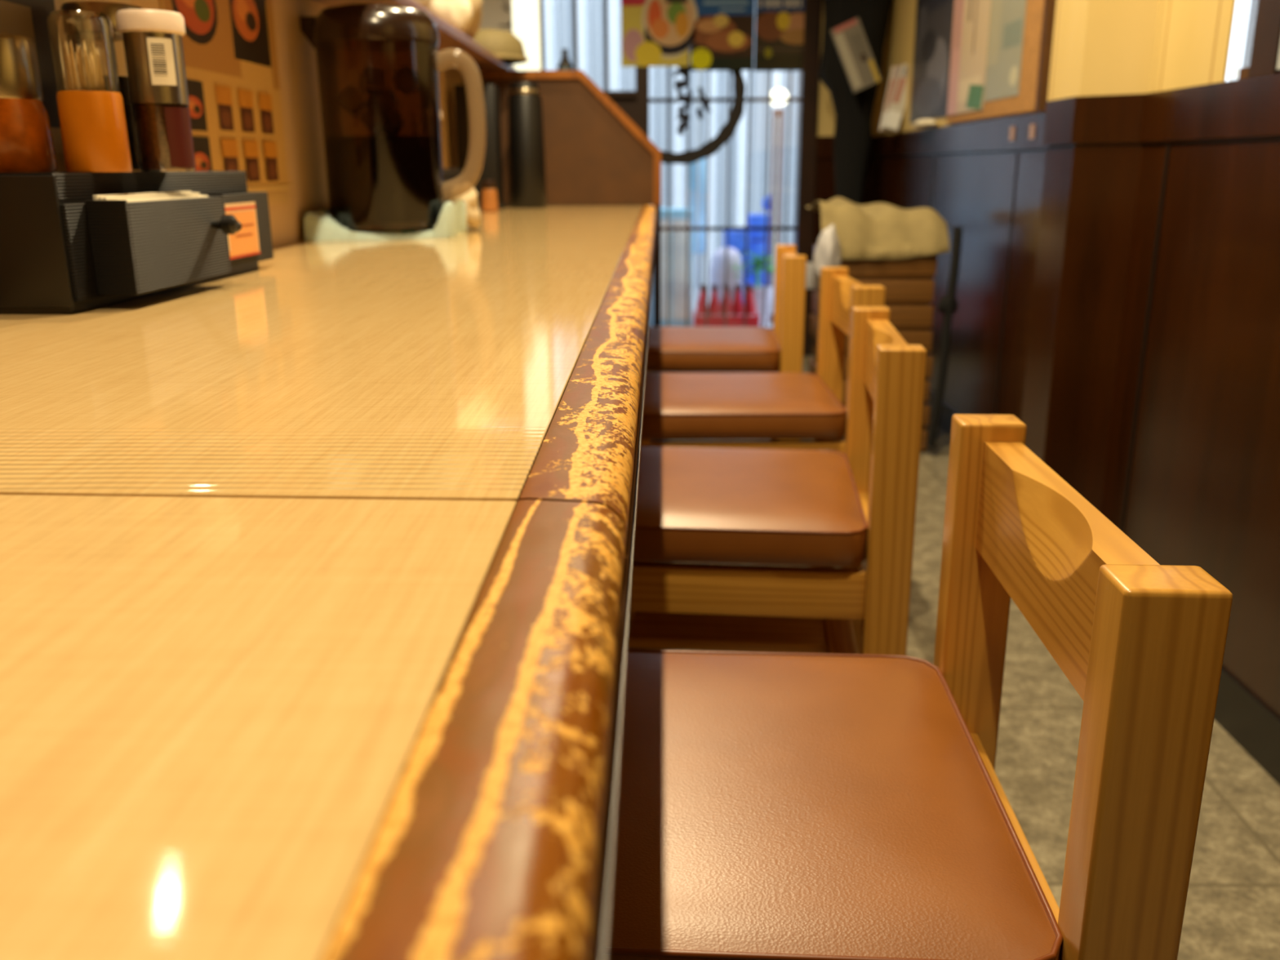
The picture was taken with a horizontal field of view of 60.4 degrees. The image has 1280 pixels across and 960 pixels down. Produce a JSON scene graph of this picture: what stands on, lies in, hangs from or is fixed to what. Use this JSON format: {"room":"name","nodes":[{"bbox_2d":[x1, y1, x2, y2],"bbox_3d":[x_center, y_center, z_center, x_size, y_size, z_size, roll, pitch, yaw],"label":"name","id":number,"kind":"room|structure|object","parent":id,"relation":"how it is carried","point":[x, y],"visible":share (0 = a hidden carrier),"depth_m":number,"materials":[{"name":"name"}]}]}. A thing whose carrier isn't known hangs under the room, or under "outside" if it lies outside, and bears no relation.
{"room":"restaurant","nodes":[
{"label":"restaurant","id":0,"kind":"room"},
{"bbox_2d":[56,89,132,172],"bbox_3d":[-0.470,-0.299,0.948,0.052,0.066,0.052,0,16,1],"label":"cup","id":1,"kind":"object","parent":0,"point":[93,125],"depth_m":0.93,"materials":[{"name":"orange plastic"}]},
{"bbox_2d":[55,0,462,247],"bbox_3d":[-0.616,-0.025,1.122,0.100,1.108,5.350,0,16,1],"label":"wall","id":2,"kind":"structure","parent":0,"point":[308,191],"depth_m":1.79,"materials":[{"name":"brown wood"}]},
{"bbox_2d":[0,0,130,153],"bbox_3d":[-0.565,-0.443,1.080,0.002,0.235,0.300,0,16,1],"label":"menu poster","id":3,"kind":"object","parent":2,"relation":"attached to","point":[27,18],"visible":0.12,"depth_m":1.04,"materials":[{"name":"paper"}]},
{"bbox_2d":[159,0,288,192],"bbox_3d":[-0.556,-0.544,1.498,0.004,0.300,0.400,0,16,1],"label":"menu poster","id":4,"kind":"object","parent":2,"relation":"attached to","point":[229,47],"visible":0.85,"depth_m":1.51,"materials":[{"name":"paper"}]},
{"bbox_2d":[267,192,288,204],"bbox_3d":[-0.556,-0.398,1.569,0.002,0.016,0.335,0,16,1],"label":"menu poster","id":5,"kind":"object","parent":2,"relation":"attached to","point":[280,197],"visible":0.21,"depth_m":1.68,"materials":[{"name":"paper"}]},
{"bbox_2d":[0,205,657,959],"bbox_3d":[-0.276,-0.176,1.224,0.576,0.100,4.440,0,16,1],"label":"countertop","id":6,"kind":"structure","parent":2,"relation":"attached to","point":[316,561],"depth_m":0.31,"materials":[{"name":"laminate"}]},
{"bbox_2d":[0,170,273,314],"bbox_3d":[-0.474,-0.250,1.099,0.163,0.112,0.444,0,16,2],"label":"box","id":7,"kind":"object","parent":6,"relation":"on","point":[71,242],"visible":1,"depth_m":0.93,"materials":[{"name":"black plastic"}]},
{"bbox_2d":[0,33,57,173],"bbox_3d":[-0.545,-0.322,0.943,0.068,0.112,0.068,0,16,1],"label":"jar","id":8,"kind":"object","parent":7,"relation":"on","point":[26,140],"visible":0.98,"depth_m":0.93,"materials":[{"name":"orange glass"}]},
{"bbox_2d":[46,9,132,172],"bbox_3d":[-0.470,-0.330,0.939,0.052,0.130,0.052,0,16,1],"label":"holder","id":9,"kind":"object","parent":7,"relation":"on","point":[92,119],"visible":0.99,"depth_m":0.93,"materials":[{"name":"orange plastic"}]},
{"bbox_2d":[60,0,160,171],"bbox_3d":[-0.515,-0.382,1.076,0.073,0.154,0.073,0,16,1],"label":"jar","id":10,"kind":"object","parent":7,"relation":"on","point":[76,28],"visible":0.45,"depth_m":1.04,"materials":[{"name":"clear glass"}]},
{"bbox_2d":[115,8,195,171],"bbox_3d":[-0.448,-0.360,1.024,0.058,0.140,0.058,0,16,1],"label":"spice jar","id":11,"kind":"object","parent":7,"relation":"on","point":[153,43],"visible":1,"depth_m":1.01,"materials":[{"name":"glass"}]},
{"bbox_2d":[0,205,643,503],"bbox_3d":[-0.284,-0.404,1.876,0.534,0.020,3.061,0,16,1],"label":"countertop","id":12,"kind":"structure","parent":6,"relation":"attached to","point":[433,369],"depth_m":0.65,"materials":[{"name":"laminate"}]},
{"bbox_2d":[303,200,466,241],"bbox_3d":[-0.432,-0.450,1.895,0.235,0.059,0.260,0,16,1],"label":"folded towel","id":13,"kind":"object","parent":6,"relation":"on","point":[319,225],"visible":0.68,"depth_m":1.82,"materials":[{"name":"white fabric"}]},
{"bbox_2d":[299,3,444,231],"bbox_3d":[-0.419,-0.607,1.855,0.248,0.355,0.211,-14,21,-40],"label":"water pitcher","id":14,"kind":"object","parent":13,"relation":"on","point":[377,64],"visible":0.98,"depth_m":1.77,"materials":[{"name":"brown plastic"}]},
{"bbox_2d":[443,168,467,204],"bbox_3d":[-0.480,-0.651,2.504,0.105,0.112,0.444,0,16,1],"label":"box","id":15,"kind":"object","parent":6,"relation":"on","point":[451,176],"visible":0.09,"depth_m":2.50,"materials":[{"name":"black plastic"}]},
{"bbox_2d":[448,181,480,228],"bbox_3d":[-0.332,-0.516,2.071,0.064,0.089,0.094,0,16,1],"label":"crumpled cloth","id":16,"kind":"object","parent":6,"relation":"on","point":[466,192],"visible":0.59,"depth_m":2.05,"materials":[{"name":"white fabric"}]},
{"bbox_2d":[453,84,506,209],"bbox_3d":[-0.449,-0.927,3.072,0.124,0.330,0.120,0,16,1],"label":"menu stand","id":17,"kind":"object","parent":6,"relation":"on","point":[477,107],"visible":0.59,"depth_m":3.02,"materials":[{"name":"black plastic"}]},
{"bbox_2d":[481,179,498,211],"bbox_3d":[-0.401,-0.758,2.932,0.044,0.082,0.044,0,16,1],"label":"salt shaker","id":18,"kind":"object","parent":6,"relation":"on","point":[489,202],"visible":1,"depth_m":2.92,"materials":[{"name":"brown"}]},
{"bbox_2d":[507,82,546,208],"bbox_3d":[-0.327,-0.961,3.164,0.108,0.344,0.108,0,16,1],"label":"flask","id":19,"kind":"object","parent":6,"relation":"on","point":[526,158],"visible":1,"depth_m":3.13,"materials":[{"name":"black plastic"}]},
{"bbox_2d":[315,0,517,71],"bbox_3d":[-0.605,-0.608,1.106,0.350,0.022,5.040,0,16,1],"label":"ledge","id":20,"kind":"object","parent":2,"relation":"on","point":[455,49],"visible":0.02,"depth_m":2.65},
{"bbox_2d":[413,0,482,39],"bbox_3d":[-0.493,-1.192,2.722,0.211,0.213,0.371,0,16,1],"label":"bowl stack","id":21,"kind":"object","parent":20,"relation":"on","point":[464,15],"visible":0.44,"depth_m":2.58,"materials":[{"name":"beige ceramic"}]},
{"bbox_2d":[472,28,528,64],"bbox_3d":[-0.441,-1.265,3.204,0.228,0.088,0.228,0,16,1],"label":"bowl","id":22,"kind":"object","parent":20,"relation":"on","point":[504,45],"visible":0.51,"depth_m":3.13,"materials":[{"name":"beige ceramic"}]},
{"bbox_2d":[506,0,877,337],"bbox_3d":[-0.696,-1.521,4.831,3.630,1.950,0.100,0,16,1],"label":"wall","id":23,"kind":"structure","parent":0,"point":[824,182],"depth_m":4.79,"materials":[{"name":"paint"}]},
{"bbox_2d":[538,0,636,97],"bbox_3d":[-0.414,-2.053,4.648,0.800,0.830,0.110,0,16,1],"label":"window","id":24,"kind":"structure","parent":23,"relation":"in","point":[609,93],"depth_m":4.70,"materials":[{"name":"grey metal"}]},
{"bbox_2d":[479,0,514,67],"bbox_3d":[-0.601,-2.009,4.626,0.177,0.620,0.010,0,16,1],"label":"banner","id":25,"kind":"object","parent":24,"relation":"hanging from","point":[495,14],"visible":0.43,"depth_m":4.64,"materials":[{"name":"paper"}]},
{"bbox_2d":[557,48,573,70],"bbox_3d":[-0.319,-1.748,4.692,0.069,0.170,0.069,0,16,1],"label":"bottle","id":26,"kind":"object","parent":24,"relation":"on","point":[565,64],"visible":0.52,"depth_m":4.66,"materials":[{"name":"black"}]},
{"bbox_2d":[808,337,813,355],"bbox_3d":[0.896,-0.623,5.055,0.255,0.085,0.106,0,16,1],"label":"baseboard","id":27,"kind":"structure","parent":23,"relation":"attached to","point":[811,339],"depth_m":5.01,"materials":[{"name":"brown wood"}]},
{"bbox_2d":[816,136,875,157],"bbox_3d":[0.941,-1.456,4.808,0.355,0.089,0.102,0,16,1],"label":"trim","id":28,"kind":"structure","parent":23,"relation":"attached to","point":[824,144],"depth_m":4.76,"materials":[{"name":"brown wood"}]},
{"bbox_2d":[871,140,1279,718],"bbox_3d":[0.944,-0.121,1.716,0.275,0.781,6.600,0,16,1],"label":"wainscoting","id":29,"kind":"structure","parent":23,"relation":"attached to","point":[1204,487],"depth_m":1.99,"materials":[{"name":"brown wood"}]},
{"bbox_2d":[925,391,1279,785],"bbox_3d":[0.943,0.296,1.835,0.281,0.085,6.600,0,16,1],"label":"baseboard","id":30,"kind":"structure","parent":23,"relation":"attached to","point":[1251,724],"depth_m":1.62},
{"bbox_2d":[627,355,1279,959],"bbox_3d":[-0.800,0.374,1.890,3.730,0.080,6.800,0,16,1],"label":"floor","id":31,"kind":"structure","parent":0,"point":[1232,912],"depth_m":1.54,"materials":[{"name":"tile"}]},
{"bbox_2d":[461,70,661,372],"bbox_3d":[-0.229,-0.681,3.414,0.589,1.108,0.050,0,16,1],"label":"wall","id":32,"kind":"structure","parent":31,"relation":"on","point":[595,154],"depth_m":3.31,"materials":[{"name":"orange wood"}]},
{"bbox_2d":[646,244,806,440],"bbox_3d":[0.166,-0.237,2.700,0.431,0.643,0.384,1,16,4],"label":"counter chair","id":33,"kind":"object","parent":31,"relation":"on","point":[676,349],"visible":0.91,"depth_m":2.50,"materials":[{"name":"brown leather"}]},
{"bbox_2d":[628,266,885,632],"bbox_3d":[0.190,-0.058,2.071,0.431,0.643,0.384,0,16,1],"label":"counter chair","id":34,"kind":"object","parent":31,"relation":"on","point":[725,406],"visible":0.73,"depth_m":1.90,"materials":[{"name":"brown leather"}]},
{"bbox_2d":[627,306,926,655],"bbox_3d":[0.118,0.111,1.481,0.431,0.643,0.384,1,16,6],"label":"counter chair","id":35,"kind":"object","parent":31,"relation":"on","point":[853,512],"visible":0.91,"depth_m":1.30,"materials":[{"name":"brown leather"}]},
{"bbox_2d":[627,611,827,653],"bbox_3d":[0.123,0.179,1.519,0.255,0.014,0.245,1,16,6],"label":"shelf","id":36,"kind":"object","parent":35,"relation":"attached to","point":[657,630],"depth_m":1.43,"materials":[{"name":"brown wood"}]},
{"bbox_2d":[805,262,814,288],"bbox_3d":[0.524,-0.476,3.755,0.120,0.520,0.120,0,16,1],"label":"umbrella stand","id":37,"kind":"object","parent":31,"relation":"on","point":[810,265],"visible":0.16,"depth_m":3.64,"materials":[{"name":"beige plastic"}]},
{"bbox_2d":[607,413,1232,959],"bbox_3d":[0.075,0.306,0.796,0.431,0.643,0.384,1,16,3],"label":"counter chair","id":38,"kind":"object","parent":31,"relation":"on","point":[771,806],"visible":0.92,"depth_m":0.66,"materials":[{"name":"brown leather"}]},
{"bbox_2d":[920,428,927,452],"bbox_3d":[0.716,-0.171,3.495,0.305,0.072,0.400,0,16,2],"label":"tray","id":39,"kind":"object","parent":31,"relation":"on","point":[924,432],"visible":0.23,"depth_m":3.30,"materials":[{"name":"brown wood"}]},
{"bbox_2d":[842,402,929,428],"bbox_3d":[0.716,-0.242,3.475,0.305,0.072,0.400,0,16,1],"label":"tray","id":40,"kind":"object","parent":39,"relation":"on","point":[926,409],"visible":0.19,"depth_m":3.28,"materials":[{"name":"brown wood"}]},
{"bbox_2d":[808,358,929,404],"bbox_3d":[0.709,-0.313,3.455,0.305,0.072,0.400,0,16,1],"label":"tray","id":41,"kind":"object","parent":40,"relation":"on","point":[812,362],"visible":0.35,"depth_m":3.27,"materials":[{"name":"brown wood"}]},
{"bbox_2d":[812,337,933,379],"bbox_3d":[0.716,-0.384,3.434,0.305,0.072,0.400,0,16,2],"label":"tray","id":42,"kind":"object","parent":41,"relation":"on","point":[929,361],"visible":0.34,"depth_m":3.24,"materials":[{"name":"brown wood"}]},
{"bbox_2d":[809,313,932,355],"bbox_3d":[0.706,-0.455,3.414,0.305,0.072,0.400,0,16,1],"label":"tray","id":43,"kind":"object","parent":42,"relation":"on","point":[923,337],"visible":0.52,"depth_m":3.22,"materials":[{"name":"brown wood"}]},
{"bbox_2d":[812,290,933,329],"bbox_3d":[0.707,-0.526,3.394,0.305,0.072,0.400,0,16,2],"label":"tray","id":44,"kind":"object","parent":43,"relation":"on","point":[903,317],"visible":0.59,"depth_m":3.20,"materials":[{"name":"brown wood"}]},
{"bbox_2d":[813,268,934,304],"bbox_3d":[0.706,-0.598,3.374,0.305,0.072,0.400,0,16,2],"label":"tray","id":45,"kind":"object","parent":44,"relation":"on","point":[904,291],"visible":0.45,"depth_m":3.18,"materials":[{"name":"brown wood"}]},
{"bbox_2d":[813,244,937,279],"bbox_3d":[0.706,-0.669,3.353,0.305,0.072,0.400,0,16,2],"label":"tray","id":46,"kind":"object","parent":45,"relation":"on","point":[922,267],"visible":0.52,"depth_m":3.16,"materials":[{"name":"brown wood"}]},
{"bbox_2d":[813,224,841,288],"bbox_3d":[0.526,-0.626,3.083,0.078,0.177,0.087,0,16,1],"label":"plastic bag","id":47,"kind":"object","parent":46,"relation":"hanging from","point":[828,252],"visible":0.66,"depth_m":3.06,"materials":[{"name":"white plastic"}]},
{"bbox_2d":[805,197,949,260],"bbox_3d":[0.703,-0.759,3.298,0.365,0.164,0.389,0,16,1],"label":"cloth","id":48,"kind":"object","parent":46,"relation":"on","point":[873,231],"visible":1,"depth_m":3.15,"materials":[{"name":"beige fabric"}]},
{"bbox_2d":[926,226,963,448],"bbox_3d":[0.884,-0.409,3.190,0.064,0.638,0.059,0,16,1],"label":"strap","id":49,"kind":"object","parent":48,"relation":"hanging from","point":[948,304],"visible":1,"depth_m":3.16,"materials":[{"name":"black fabric"}]},
{"bbox_2d":[875,0,1235,135],"bbox_3d":[1.016,-1.746,3.030,0.180,1.445,3.180,0,16,1],"label":"wall","id":50,"kind":"structure","parent":0,"point":[1212,24],"depth_m":1.80,"materials":[{"name":"beige paint"}]},
{"bbox_2d":[817,0,893,204],"bbox_3d":[0.868,-1.625,4.429,0.294,1.256,0.225,0,16,1],"label":"coat","id":51,"kind":"object","parent":50,"relation":"hanging from","point":[852,137],"visible":0.7,"depth_m":4.39,"materials":[{"name":"black fabric"}]},
{"bbox_2d":[830,17,881,93],"bbox_3d":[0.835,-1.642,4.252,0.207,0.275,0.012,0,16,1],"label":"paper","id":52,"kind":"object","parent":51,"relation":"attached to","point":[851,44],"visible":1,"depth_m":4.25,"materials":[{"name":"paper"}]},
{"bbox_2d":[909,0,954,122],"bbox_3d":[0.995,-1.555,3.719,0.002,0.640,0.580,0,16,1],"label":"poster","id":53,"kind":"object","parent":50,"relation":"attached to","point":[934,18],"visible":0.95,"depth_m":3.76,"materials":[{"name":"paper"}]},
{"bbox_2d":[930,155,935,208],"bbox_3d":[1.000,-0.725,3.831,0.004,0.781,0.008,0,16,1],"label":"trim","id":54,"kind":"structure","parent":50,"relation":"attached to","point":[934,155],"depth_m":3.74,"materials":[{"name":"black wood"}]},
{"bbox_2d":[946,0,1056,123],"bbox_3d":[0.974,-1.369,2.982,0.020,0.743,0.920,0,16,1],"label":"picture frame","id":55,"kind":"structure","parent":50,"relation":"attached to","point":[1039,22],"depth_m":2.70,"materials":[{"name":"brown wood"}]},
{"bbox_2d":[946,0,991,115],"bbox_3d":[0.973,-1.413,3.219,0.002,0.640,0.400,0,16,1],"label":"poster","id":56,"kind":"object","parent":55,"relation":"attached to","point":[971,18],"visible":1,"depth_m":3.26,"materials":[{"name":"paper"}]},
{"bbox_2d":[983,0,1026,102],"bbox_3d":[0.969,-1.329,2.890,0.002,0.620,0.340,0,16,1],"label":"poster","id":57,"kind":"object","parent":55,"relation":"attached to","point":[1007,17],"visible":1,"depth_m":2.92,"materials":[{"name":"paper"}]},
{"bbox_2d":[994,151,1018,414],"bbox_3d":[0.985,-0.478,2.966,0.004,0.781,0.008,0,16,1],"label":"trim","id":58,"kind":"structure","parent":50,"relation":"attached to","point":[1017,153],"depth_m":2.95,"materials":[{"name":"black wood"}]},
{"bbox_2d":[1008,126,1014,140],"bbox_3d":[0.974,-0.907,2.877,0.001,0.035,0.035,0,16,1],"label":"sticker","id":59,"kind":"object","parent":50,"relation":"attached to","point":[1012,128],"visible":1,"depth_m":2.88,"materials":[{"name":"paper"}]},
{"bbox_2d":[1028,124,1035,139],"bbox_3d":[0.971,-0.863,2.724,0.001,0.035,0.035,0,16,1],"label":"sticker","id":60,"kind":"object","parent":50,"relation":"attached to","point":[1032,126],"visible":1,"depth_m":2.72,"materials":[{"name":"paper"}]},
{"bbox_2d":[873,73,1279,157],"bbox_3d":[0.939,-0.542,1.596,0.282,0.083,6.600,0,16,1],"label":"trim","id":61,"kind":"structure","parent":50,"relation":"attached to","point":[1250,107],"depth_m":1.99,"materials":[{"name":"brown wood"}]},
{"bbox_2d":[879,63,907,133],"bbox_3d":[0.980,-1.450,4.180,0.126,0.248,0.032,0,16,1],"label":"sheaf","id":62,"kind":"object","parent":61,"relation":"on","point":[894,106],"visible":0.92,"depth_m":4.17,"materials":[{"name":"paper"}]},
{"bbox_2d":[879,66,896,133],"bbox_3d":[0.963,-1.450,4.192,0.055,0.235,0.008,9,16,-1],"label":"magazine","id":63,"kind":"object","parent":62,"relation":"on","point":[891,86],"depth_m":4.18,"materials":[{"name":"paper"}]},
{"bbox_2d":[913,119,937,128],"bbox_3d":[0.974,-1.219,3.760,0.058,0.030,0.240,0,16,1],"label":"rolled towel","id":64,"kind":"object","parent":61,"relation":"on","point":[922,123],"visible":1,"depth_m":3.69,"materials":[{"name":"beige fabric"}]},
{"bbox_2d":[1047,0,1195,101],"bbox_3d":[0.864,-1.399,1.816,0.110,1.445,0.390,0,16,1],"label":"wall","id":65,"kind":"structure","parent":0,"point":[1100,47],"depth_m":1.97,"materials":[{"name":"beige paint"}]},
{"bbox_2d":[1120,144,1170,532],"bbox_3d":[0.906,-0.198,1.986,0.004,0.781,0.008,0,16,1],"label":"trim","id":66,"kind":"structure","parent":65,"relation":"attached to","point":[1166,158],"depth_m":1.97,"materials":[{"name":"black wood"}]},
{"bbox_3d":[0.098,-2.675,4.487,1.830,0.450,0.100,0,16,1],"label":"wall","id":67,"kind":"structure","parent":0,"visible":0},
{"bbox_2d":[635,66,649,205],"bbox_3d":[0.012,-1.520,4.813,0.057,1.950,0.110,0,16,1],"label":"trim","id":68,"kind":"structure","parent":67,"relation":"attached to","point":[642,122],"depth_m":4.72,"materials":[{"name":"brown wood"}]},
{"bbox_2d":[648,0,822,355],"bbox_3d":[0.402,-1.518,4.801,0.723,1.950,0.120,0,16,1],"label":"door","id":69,"kind":"structure","parent":67,"relation":"in","point":[808,90],"depth_m":4.79,"materials":[{"name":"black metal"}]},
{"bbox_2d":[621,0,697,66],"bbox_3d":[0.083,-2.002,4.614,0.325,0.500,0.002,0,16,1],"label":"poster","id":70,"kind":"object","parent":69,"relation":"attached to","point":[655,33],"visible":1,"depth_m":4.64,"materials":[{"name":"multicoloured paper"}]},
{"bbox_2d":[690,0,755,71],"bbox_3d":[0.343,-1.994,4.611,0.276,0.520,0.002,0,16,1],"label":"poster","id":71,"kind":"object","parent":69,"relation":"attached to","point":[723,35],"visible":1,"depth_m":4.64,"materials":[{"name":"multicoloured paper"}]},
{"bbox_2d":[754,0,804,71],"bbox_3d":[0.616,-1.991,4.607,0.262,0.520,0.002,0,16,1],"label":"poster","id":72,"kind":"object","parent":69,"relation":"attached to","point":[779,24],"visible":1,"depth_m":4.64,"materials":[{"name":"multicoloured paper"}]},
{"bbox_3d":[0.974,-1.631,0.723,0.180,0.400,1.320,0,16,1],"label":"wall","id":73,"kind":"structure","parent":0,"visible":0},
{"bbox_2d":[1229,0,1279,80],"bbox_3d":[0.927,-0.936,0.922,0.080,1.045,1.320,0,16,1],"label":"window","id":74,"kind":"structure","parent":73,"relation":"in","point":[1256,50],"depth_m":1.61,"materials":[{"name":"grey"}]},
{"label":"outside","id":75,"kind":"structure","parent":0,"visible":0},
{"bbox_2d":[692,286,773,327],"bbox_3d":[0.156,-1.496,8.463,12.000,0.099,6.900,0,16,1],"label":"ground","id":76,"kind":"structure","parent":75,"point":[770,325],"depth_m":7.08,"materials":[{"name":"grey concrete"}]},
{"bbox_2d":[511,0,541,70],"bbox_3d":[-0.617,-2.023,6.132,0.170,2.200,0.080,0,16,1],"label":"lit sign","id":77,"kind":"object","parent":76,"relation":"on","point":[525,13],"visible":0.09,"depth_m":5.97,"materials":[{"name":"white plastic"}]},
{"bbox_2d":[543,0,573,70],"bbox_3d":[-0.547,-3.018,7.475,0.197,0.438,0.090,0,16,1],"label":"shutter","id":78,"kind":"object","parent":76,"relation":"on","point":[558,24],"depth_m":7.44,"materials":[{"name":"grey"}]},
{"bbox_2d":[577,0,635,90],"bbox_3d":[-0.225,-2.952,7.487,0.389,0.571,0.090,0,16,1],"label":"shutter","id":79,"kind":"object","parent":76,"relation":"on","point":[590,17],"depth_m":7.45,"materials":[{"name":"grey"}]},
{"bbox_2d":[649,208,693,326],"bbox_3d":[0.163,-1.127,5.860,0.230,0.620,0.208,0,16,1],"label":"banner","id":80,"kind":"object","parent":76,"relation":"on","point":[677,216],"visible":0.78,"depth_m":5.76,"materials":[{"name":"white fabric"}]},
{"bbox_2d":[661,162,690,208],"bbox_3d":[0.252,-2.072,7.730,0.200,0.304,0.090,0,16,1],"label":"shutter","id":81,"kind":"object","parent":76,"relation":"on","point":[677,172],"depth_m":7.70,"materials":[{"name":"grey"}]},
{"bbox_2d":[648,66,733,152],"bbox_3d":[0.350,-2.554,7.590,0.571,0.560,0.090,0,16,1],"label":"shutter","id":82,"kind":"object","parent":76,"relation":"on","point":[657,74],"depth_m":7.58,"materials":[{"name":"grey"}]},
{"bbox_2d":[689,71,705,311],"bbox_3d":[0.319,-1.697,6.067,0.085,1.600,0.025,0,16,1],"label":"banner","id":83,"kind":"object","parent":76,"relation":"on","point":[697,184],"visible":0.72,"depth_m":6.11,"materials":[{"name":"blue fabric"}]},
{"bbox_2d":[681,70,734,97],"bbox_3d":[0.467,-2.712,7.543,0.358,0.174,0.090,0,16,1],"label":"shutter","id":84,"kind":"object","parent":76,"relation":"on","point":[718,78],"depth_m":7.51,"materials":[{"name":"grey"}]},
{"bbox_2d":[709,247,742,306],"bbox_3d":[0.471,-1.069,6.031,0.180,0.410,0.180,0,16,1],"label":"bin","id":85,"kind":"object","parent":76,"relation":"on","point":[717,272],"visible":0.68,"depth_m":5.94,"materials":[{"name":"white plastic"}]},
{"bbox_2d":[693,311,759,327],"bbox_3d":[0.445,-0.815,5.708,0.330,0.100,0.220,0,16,1],"label":"crate","id":86,"kind":"object","parent":76,"relation":"on","point":[698,321],"visible":0.44,"depth_m":5.60,"materials":[{"name":"red plastic"}]},
{"bbox_2d":[696,284,705,315],"bbox_3d":[0.323,-0.900,5.728,0.057,0.236,0.057,0,16,1],"label":"bottle","id":87,"kind":"object","parent":86,"relation":"on","point":[700,285],"visible":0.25,"depth_m":5.71,"materials":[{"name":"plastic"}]},
{"bbox_2d":[697,285,708,315],"bbox_3d":[0.322,-0.875,5.642,0.057,0.236,0.057,0,16,1],"label":"bottle","id":88,"kind":"object","parent":86,"relation":"on","point":[701,304],"visible":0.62,"depth_m":5.61,"materials":[{"name":"plastic"}]},
{"bbox_2d":[708,284,716,315],"bbox_3d":[0.384,-0.900,5.727,0.057,0.236,0.057,0,16,1],"label":"bottle","id":89,"kind":"object","parent":86,"relation":"on","point":[712,285],"visible":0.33,"depth_m":5.71,"materials":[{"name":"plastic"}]},
{"bbox_2d":[709,285,719,315],"bbox_3d":[0.383,-0.875,5.641,0.057,0.236,0.057,0,16,1],"label":"bottle","id":90,"kind":"object","parent":86,"relation":"on","point":[714,307],"visible":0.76,"depth_m":5.61,"materials":[{"name":"glass"}]},
{"bbox_2d":[720,284,728,315],"bbox_3d":[0.445,-0.900,5.726,0.057,0.236,0.057,0,16,1],"label":"bottle","id":91,"kind":"object","parent":86,"relation":"on","point":[723,284],"visible":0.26,"depth_m":5.71,"materials":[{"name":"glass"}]},
{"bbox_2d":[720,285,732,315],"bbox_3d":[0.444,-0.875,5.639,0.057,0.236,0.057,0,16,1],"label":"bottle","id":92,"kind":"object","parent":86,"relation":"on","point":[729,308],"visible":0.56,"depth_m":5.62,"materials":[{"name":"glass"}]},
{"bbox_2d":[732,284,740,315],"bbox_3d":[0.506,-0.900,5.725,0.057,0.236,0.057,0,16,1],"label":"bottle","id":93,"kind":"object","parent":86,"relation":"on","point":[735,285],"visible":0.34,"depth_m":5.70,"materials":[{"name":"glass"}]},
{"bbox_2d":[733,285,743,315],"bbox_3d":[0.505,-0.875,5.638,0.057,0.236,0.057,0,16,1],"label":"bottle","id":94,"kind":"object","parent":86,"relation":"on","point":[738,307],"visible":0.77,"depth_m":5.61,"materials":[{"name":"glass"}]},
{"bbox_2d":[746,284,752,301],"bbox_3d":[0.567,-0.900,5.724,0.057,0.236,0.057,0,16,1],"label":"bottle","id":95,"kind":"object","parent":86,"relation":"on","point":[748,285],"visible":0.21,"depth_m":5.69,"materials":[{"name":"glass"}]},
{"bbox_2d":[746,285,755,315],"bbox_3d":[0.566,-0.875,5.637,0.057,0.236,0.057,0,16,1],"label":"bottle","id":96,"kind":"object","parent":86,"relation":"on","point":[750,304],"visible":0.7,"depth_m":5.61,"materials":[{"name":"plastic"}]},
{"bbox_2d":[722,230,751,304],"bbox_3d":[0.545,-1.175,6.259,0.140,0.488,0.240,0,16,1],"label":"crate stack","id":97,"kind":"object","parent":76,"relation":"on","point":[736,238],"visible":0.16,"depth_m":6.10,"materials":[{"name":"plastic"}]},
{"bbox_2d":[692,101,798,287],"bbox_3d":[0.730,-1.998,7.742,0.713,1.254,0.090,0,16,1],"label":"shutter","id":98,"kind":"object","parent":76,"relation":"on","point":[758,110],"depth_m":7.68,"materials":[{"name":"grey"}]},
{"bbox_2d":[730,248,774,327],"bbox_3d":[0.626,-1.024,5.873,0.294,0.409,0.281,0,16,1],"label":"potted plant","id":99,"kind":"object","parent":76,"relation":"on","point":[757,290],"visible":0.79,"depth_m":5.84,"materials":[{"name":"green plant"}]},
{"bbox_2d":[747,213,769,285],"bbox_3d":[0.682,-1.241,6.342,0.130,0.568,0.240,0,16,1],"label":"crate stack","id":100,"kind":"object","parent":76,"relation":"on","point":[757,237],"visible":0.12,"depth_m":6.20,"materials":[{"name":"plastic"}]},
{"bbox_2d":[761,195,770,211],"bbox_3d":[0.735,-1.565,6.217,0.091,0.090,0.091,0,16,1],"label":"ball","id":101,"kind":"object","parent":100,"relation":"on","point":[763,202],"visible":0.39,"depth_m":6.19,"materials":[{"name":"plastic"}]},
{"bbox_2d":[741,0,799,97],"bbox_3d":[0.886,-2.923,7.475,0.391,0.615,0.090,0,16,1],"label":"shutter","id":102,"kind":"object","parent":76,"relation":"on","point":[759,79],"depth_m":7.50,"materials":[{"name":"grey"}]},
{"bbox_2d":[768,108,783,323],"bbox_3d":[0.729,-1.409,5.927,0.056,1.120,0.044,0,16,1],"label":"pole","id":103,"kind":"object","parent":76,"relation":"on","point":[777,113],"visible":0.67,"depth_m":5.87,"materials":[{"name":"grey metal"}]},
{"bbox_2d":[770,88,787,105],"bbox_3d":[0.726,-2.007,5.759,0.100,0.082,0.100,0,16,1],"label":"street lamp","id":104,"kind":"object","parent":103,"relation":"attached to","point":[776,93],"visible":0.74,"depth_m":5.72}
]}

